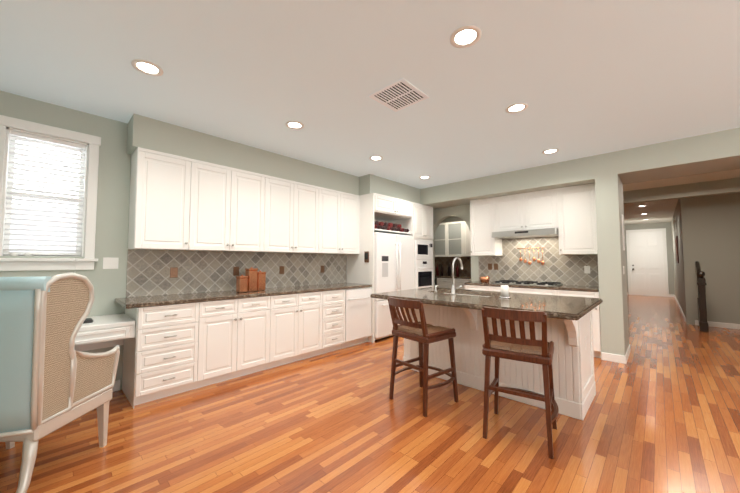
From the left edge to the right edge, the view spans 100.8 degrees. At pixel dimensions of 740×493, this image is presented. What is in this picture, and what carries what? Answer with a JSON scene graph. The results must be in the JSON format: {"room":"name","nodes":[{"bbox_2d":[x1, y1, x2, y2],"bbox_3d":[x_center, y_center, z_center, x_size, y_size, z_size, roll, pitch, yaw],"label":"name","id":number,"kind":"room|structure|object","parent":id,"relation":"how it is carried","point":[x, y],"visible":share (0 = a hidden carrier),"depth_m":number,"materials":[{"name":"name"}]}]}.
{"room":"kitchen","nodes":[
{"label":"kitchen","id":0,"kind":"room"},
{"bbox_2d":[0,295,739,492],"bbox_3d":[4.928,1.620,5.597,9.050,0.100,16.520,-3,-4,43],"label":"floor","id":1,"kind":"structure","parent":0,"point":[662,414],"depth_m":2.29,"materials":[{"name":"brown wood"}]},
{"bbox_2d":[0,272,119,492],"bbox_3d":[-2.180,0.777,1.871,0.843,1.242,0.693,0,-3,-2],"label":"chair","id":2,"kind":"object","parent":1,"relation":"on","point":[52,380],"visible":1,"depth_m":1.70,"materials":[{"name":"white wood"}]},
{"bbox_2d":[122,299,202,408],"bbox_3d":[-2.116,1.004,3.095,0.622,0.885,0.504,-3,-4,43],"label":"base cabinet","id":3,"kind":"object","parent":1,"relation":"on","point":[161,360],"depth_m":2.88,"materials":[{"name":"white wood"}]},
{"bbox_2d":[115,283,370,310],"bbox_3d":[-1.268,0.586,4.009,0.631,0.040,3.138,-3,-4,43],"label":"countertop","id":4,"kind":"structure","parent":3,"relation":"on","point":[192,296],"depth_m":3.44,"materials":[{"name":"grey stone"}]},
{"bbox_2d":[236,275,247,292],"bbox_3d":[-1.547,0.447,3.703,0.106,0.208,0.106,-3,-4,43],"label":"copper canister","id":5,"kind":"object","parent":4,"relation":"on","point":[241,283],"visible":1,"depth_m":3.67,"materials":[{"name":"brown metal"}]},
{"bbox_2d":[245,267,257,291],"bbox_3d":[-1.476,0.407,3.809,0.116,0.298,0.116,-3,-4,43],"label":"copper canister","id":6,"kind":"object","parent":4,"relation":"on","point":[251,273],"visible":0.9,"depth_m":3.77,"materials":[{"name":"brown metal"}]},
{"bbox_2d":[257,271,265,290],"bbox_3d":[-1.405,0.434,3.913,0.110,0.253,0.110,-3,-4,43],"label":"copper canister","id":7,"kind":"object","parent":4,"relation":"on","point":[261,281],"visible":0.79,"depth_m":3.87,"materials":[{"name":"brown metal"}]},
{"bbox_2d":[199,295,270,387],"bbox_3d":[-1.675,1.027,3.561,0.622,0.885,0.780,-3,-4,43],"label":"base cabinet","id":8,"kind":"object","parent":1,"relation":"on","point":[235,337],"depth_m":3.34,"materials":[{"name":"white wood"}]},
{"bbox_2d":[271,291,322,367],"bbox_3d":[-1.140,1.055,4.128,0.622,0.885,0.780,-3,-4,43],"label":"base cabinet","id":9,"kind":"object","parent":1,"relation":"on","point":[297,317],"depth_m":3.91,"materials":[{"name":"white wood"}]},
{"bbox_2d":[323,287,346,353],"bbox_3d":[-0.727,1.076,4.566,0.622,0.885,0.425,-3,-4,43],"label":"base cabinet","id":10,"kind":"object","parent":1,"relation":"on","point":[334,302],"depth_m":4.37,"materials":[{"name":"white wood"}]},
{"bbox_2d":[347,287,371,346],"bbox_3d":[-0.387,1.094,4.926,0.622,0.885,0.565,-3,-4,43],"label":"dishwasher","id":11,"kind":"object","parent":1,"relation":"on","point":[358,298],"depth_m":4.71,"materials":[{"name":"white metal"}]},
{"bbox_2d":[346,193,433,342],"bbox_3d":[0.462,0.370,5.788,0.724,2.417,1.798,-3,-4,43],"label":"tall cabinet","id":12,"kind":"object","parent":1,"relation":"on","point":[380,213],"visible":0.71,"depth_m":5.39,"materials":[{"name":"white wood"}]},
{"bbox_2d":[364,251,368,261],"bbox_3d":[-0.055,0.171,5.038,0.100,0.180,0.014,-3,-4,43],"label":"intercom","id":13,"kind":"object","parent":12,"relation":"attached to","point":[366,256],"visible":1,"depth_m":5.03,"materials":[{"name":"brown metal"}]},
{"bbox_2d":[374,232,413,340],"bbox_3d":[0.238,0.678,5.515,0.732,1.775,1.030,-3,-4,43],"label":"refrigerator","id":14,"kind":"object","parent":1,"relation":"on","point":[393,263],"visible":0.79,"depth_m":5.15,"materials":[{"name":"white painted metal"},{"name":"plastic"}]},
{"bbox_2d":[388,297,458,416],"bbox_3d":[0.489,0.958,2.876,0.510,0.962,0.566,-3,-4,43],"label":"bar stool","id":15,"kind":"object","parent":1,"relation":"on","point":[423,334],"visible":1,"depth_m":2.78,"materials":[{"name":"brown wood"}]},
{"bbox_2d":[434,221,461,276],"bbox_3d":[2.097,0.074,8.015,0.901,1.374,0.350,-3,-4,43],"label":"glass cabinet","id":16,"kind":"object","parent":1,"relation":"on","point":[451,240],"depth_m":7.96,"materials":[{"name":"white glass"}]},
{"bbox_2d":[438,277,469,288],"bbox_3d":[2.233,1.227,7.642,0.909,0.885,0.624,-3,-4,43],"label":"base cabinet","id":17,"kind":"object","parent":1,"relation":"on","point":[443,282],"depth_m":7.47,"materials":[{"name":"white"}]},
{"bbox_2d":[462,221,470,276],"bbox_3d":[2.589,0.051,7.552,0.449,1.374,0.350,-3,-4,43],"label":"upper cabinet","id":18,"kind":"object","parent":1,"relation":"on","point":[466,249],"depth_m":7.58,"materials":[{"name":"white"}]},
{"bbox_2d":[403,305,595,419],"bbox_3d":[1.242,1.016,3.324,1.832,0.885,0.924,-3,-4,43],"label":"kitchen island","id":19,"kind":"object","parent":1,"relation":"on","point":[569,327],"depth_m":2.88,"materials":[{"name":"white wood"}]},
{"bbox_2d":[371,289,602,320],"bbox_3d":[1.151,0.548,3.243,1.968,0.032,1.258,-3,-4,43],"label":"island countertop","id":20,"kind":"structure","parent":19,"relation":"on","point":[569,308],"depth_m":2.87,"materials":[{"name":"grey stone"}]},
{"bbox_2d":[499,284,510,297],"bbox_3d":[1.364,0.450,3.102,0.114,0.132,0.116,-3,-4,43],"label":"pillar candle","id":21,"kind":"object","parent":20,"relation":"on","point":[504,291],"visible":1,"depth_m":3.07,"materials":[{"name":"white wax"}]},
{"bbox_2d":[481,307,558,458],"bbox_3d":[1.126,0.931,2.331,0.523,0.962,0.566,-3,-4,43],"label":"bar stool","id":22,"kind":"object","parent":1,"relation":"on","point":[532,349],"visible":1,"depth_m":2.18,"materials":[{"name":"brown wood"}]},
{"bbox_2d":[464,183,600,357],"bbox_3d":[2.553,0.330,4.964,1.907,2.417,0.641,-3,-4,43],"label":"kitchen cabinets","id":23,"kind":"object","parent":1,"relation":"on","point":[543,242],"visible":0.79,"depth_m":4.93,"materials":[{"name":"white painted wood"}]},
{"bbox_2d":[695,261,708,331],"bbox_3d":[6.393,0.935,5.926,0.120,1.300,0.780,-3,-4,43],"label":"newel post","id":24,"kind":"object","parent":1,"relation":"on","point":[702,308],"visible":0.98,"depth_m":5.66,"materials":[{"name":"brown wood"}]},
{"bbox_2d":[0,0,739,389],"bbox_3d":[4.928,0.152,5.668,9.050,2.840,16.520,-3,-4,43],"label":"wall","id":25,"kind":"structure","parent":0,"point":[632,104],"depth_m":2.77,"materials":[{"name":"grey paint"}]},
{"bbox_2d":[9,253,31,255],"bbox_3d":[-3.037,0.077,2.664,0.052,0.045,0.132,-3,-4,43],"label":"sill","id":26,"kind":"structure","parent":25,"relation":"attached to","point":[15,254],"depth_m":2.64,"materials":[{"name":"white wood"}]},
{"bbox_2d":[0,115,100,270],"bbox_3d":[-2.951,-0.439,2.801,0.212,1.310,0.720,-3,-4,43],"label":"window","id":27,"kind":"structure","parent":25,"relation":"in","point":[88,212],"depth_m":2.81,"materials":[{"name":"white"}]},
{"bbox_2d":[3,130,85,266],"bbox_3d":[-2.910,-0.343,2.757,0.141,1.304,0.484,-3,-4,43],"label":"window blind","id":28,"kind":"object","parent":27,"relation":"attached to","point":[43,139],"visible":0.9,"depth_m":2.78,"materials":[{"name":"white plastic"}]},
{"bbox_2d":[74,313,134,351],"bbox_3d":[-2.695,0.798,2.500,0.606,0.340,1.162,-3,-4,43],"label":"built-in desk","id":29,"kind":"object","parent":25,"relation":"attached to","point":[100,332],"visible":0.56,"depth_m":2.66,"materials":[{"name":"white painted wood"}]},
{"bbox_2d":[103,257,118,268],"label":"switch plates","id":30,"kind":"object","parent":25,"relation":"attached to","point":[110,263],"depth_m":3.07,"materials":[{"name":"white plastic"}]},
{"bbox_2d":[131,59,162,75],"bbox_3d":[-1.659,-1.330,2.285,0.195,0.007,0.195,-2,-4,37],"label":"recessed light","id":31,"kind":"object","parent":25,"relation":"in","point":[143,66],"depth_m":2.28,"materials":[{"name":"white"}]},
{"bbox_2d":[128,147,194,250],"bbox_3d":[-2.229,-0.465,3.255,0.336,0.996,0.470,-3,-4,43],"label":"upper cabinet","id":32,"kind":"object","parent":25,"relation":"attached to","point":[160,182],"depth_m":3.13,"materials":[{"name":"white wood"}]},
{"bbox_2d":[191,160,266,254],"bbox_3d":[-1.772,-0.441,3.738,0.336,0.996,0.860,-3,-4,43],"label":"upper cabinet","id":33,"kind":"object","parent":25,"relation":"attached to","point":[196,215],"depth_m":3.60,"materials":[{"name":"white wood"}]},
{"bbox_2d":[259,175,318,254],"bbox_3d":[-1.183,-0.411,4.363,0.336,0.996,0.860,-3,-4,43],"label":"upper cabinet","id":34,"kind":"object","parent":25,"relation":"attached to","point":[292,206],"depth_m":4.24,"materials":[{"name":"white wood"}]},
{"bbox_2d":[285,121,303,128],"bbox_3d":[-0.796,-1.283,3.243,0.195,0.007,0.195,-2,-4,37],"label":"recessed light","id":35,"kind":"object","parent":25,"relation":"in","point":[290,124],"depth_m":3.23,"materials":[{"name":"white"}]},
{"bbox_2d":[319,187,358,254],"bbox_3d":[-0.593,-0.380,4.988,0.336,0.996,0.860,-3,-4,43],"label":"upper cabinet","id":36,"kind":"object","parent":25,"relation":"attached to","point":[338,210],"depth_m":4.85,"materials":[{"name":"white wood"}]},
{"bbox_2d":[369,156,382,160],"bbox_3d":[0.086,-1.233,4.279,0.195,0.007,0.195,-2,-3,34],"label":"recessed light","id":37,"kind":"object","parent":25,"relation":"in","point":[376,158],"depth_m":4.28,"materials":[{"name":"white"}]},
{"bbox_2d":[368,78,428,111],"bbox_3d":[0.254,-1.310,2.680,0.380,0.008,0.380,-3,-4,43],"label":"air vent","id":38,"kind":"object","parent":25,"relation":"in","point":[403,93],"visible":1,"depth_m":2.66,"materials":[{"name":"white metal"}]},
{"bbox_2d":[419,176,430,178],"bbox_3d":[0.942,-1.185,5.258,0.195,0.007,0.195,-2,-3,34],"label":"recessed light","id":39,"kind":"object","parent":25,"relation":"in","point":[421,177],"depth_m":5.27,"materials":[{"name":"white"}]},
{"bbox_2d":[112,292,739,391],"bbox_3d":[4.920,1.522,5.630,8.800,0.100,16.250,-3,-4,43],"label":"baseboard","id":40,"kind":"structure","parent":25,"relation":"attached to","point":[604,356],"depth_m":4.04,"materials":[{"name":"white wood"}]},
{"bbox_2d":[450,25,481,47],"bbox_3d":[0.614,-1.346,1.970,0.195,0.007,0.195,-2,-4,37],"label":"recessed light","id":41,"kind":"object","parent":25,"relation":"in","point":[465,36],"depth_m":1.97,"materials":[{"name":"white"}]},
{"bbox_2d":[505,103,527,112],"bbox_3d":[1.380,-1.301,2.883,0.195,0.007,0.195,-1,-3,22],"label":"recessed light","id":42,"kind":"object","parent":25,"relation":"in","point":[517,107],"depth_m":2.88,"materials":[{"name":"white"}]},
{"bbox_2d":[542,148,558,153],"bbox_3d":[2.365,-1.246,4.014,0.195,0.007,0.195,-2,-3,34],"label":"recessed light","id":43,"kind":"object","parent":25,"relation":"in","point":[549,151],"depth_m":4.01,"materials":[{"name":"white"}]},
{"bbox_2d":[622,214,624,250],"label":"switch plates","id":44,"kind":"object","parent":25,"relation":"attached to","point":[622,214],"depth_m":4.23,"materials":[{"name":"white plastic"}]},
{"bbox_2d":[626,228,668,296],"bbox_3d":[10.449,0.601,11.569,1.130,2.520,0.092,-3,-4,43],"label":"door","id":45,"kind":"structure","parent":25,"relation":"attached to","point":[647,266],"depth_m":11.57,"materials":[{"name":"white wood"}]},
{"bbox_2d":[675,236,678,262],"bbox_3d":[8.215,0.096,8.196,0.022,0.700,0.900,-3,-4,43],"label":"framed picture","id":46,"kind":"object","parent":25,"relation":"attached to","point":[677,253],"visible":1,"depth_m":7.93,"materials":[{"name":"brown wood"}]},
{"label":"outside","id":47,"kind":"structure","parent":0,"visible":0},
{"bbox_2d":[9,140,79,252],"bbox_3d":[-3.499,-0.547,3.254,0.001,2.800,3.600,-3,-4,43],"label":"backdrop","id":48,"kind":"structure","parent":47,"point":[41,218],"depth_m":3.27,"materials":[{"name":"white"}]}
]}

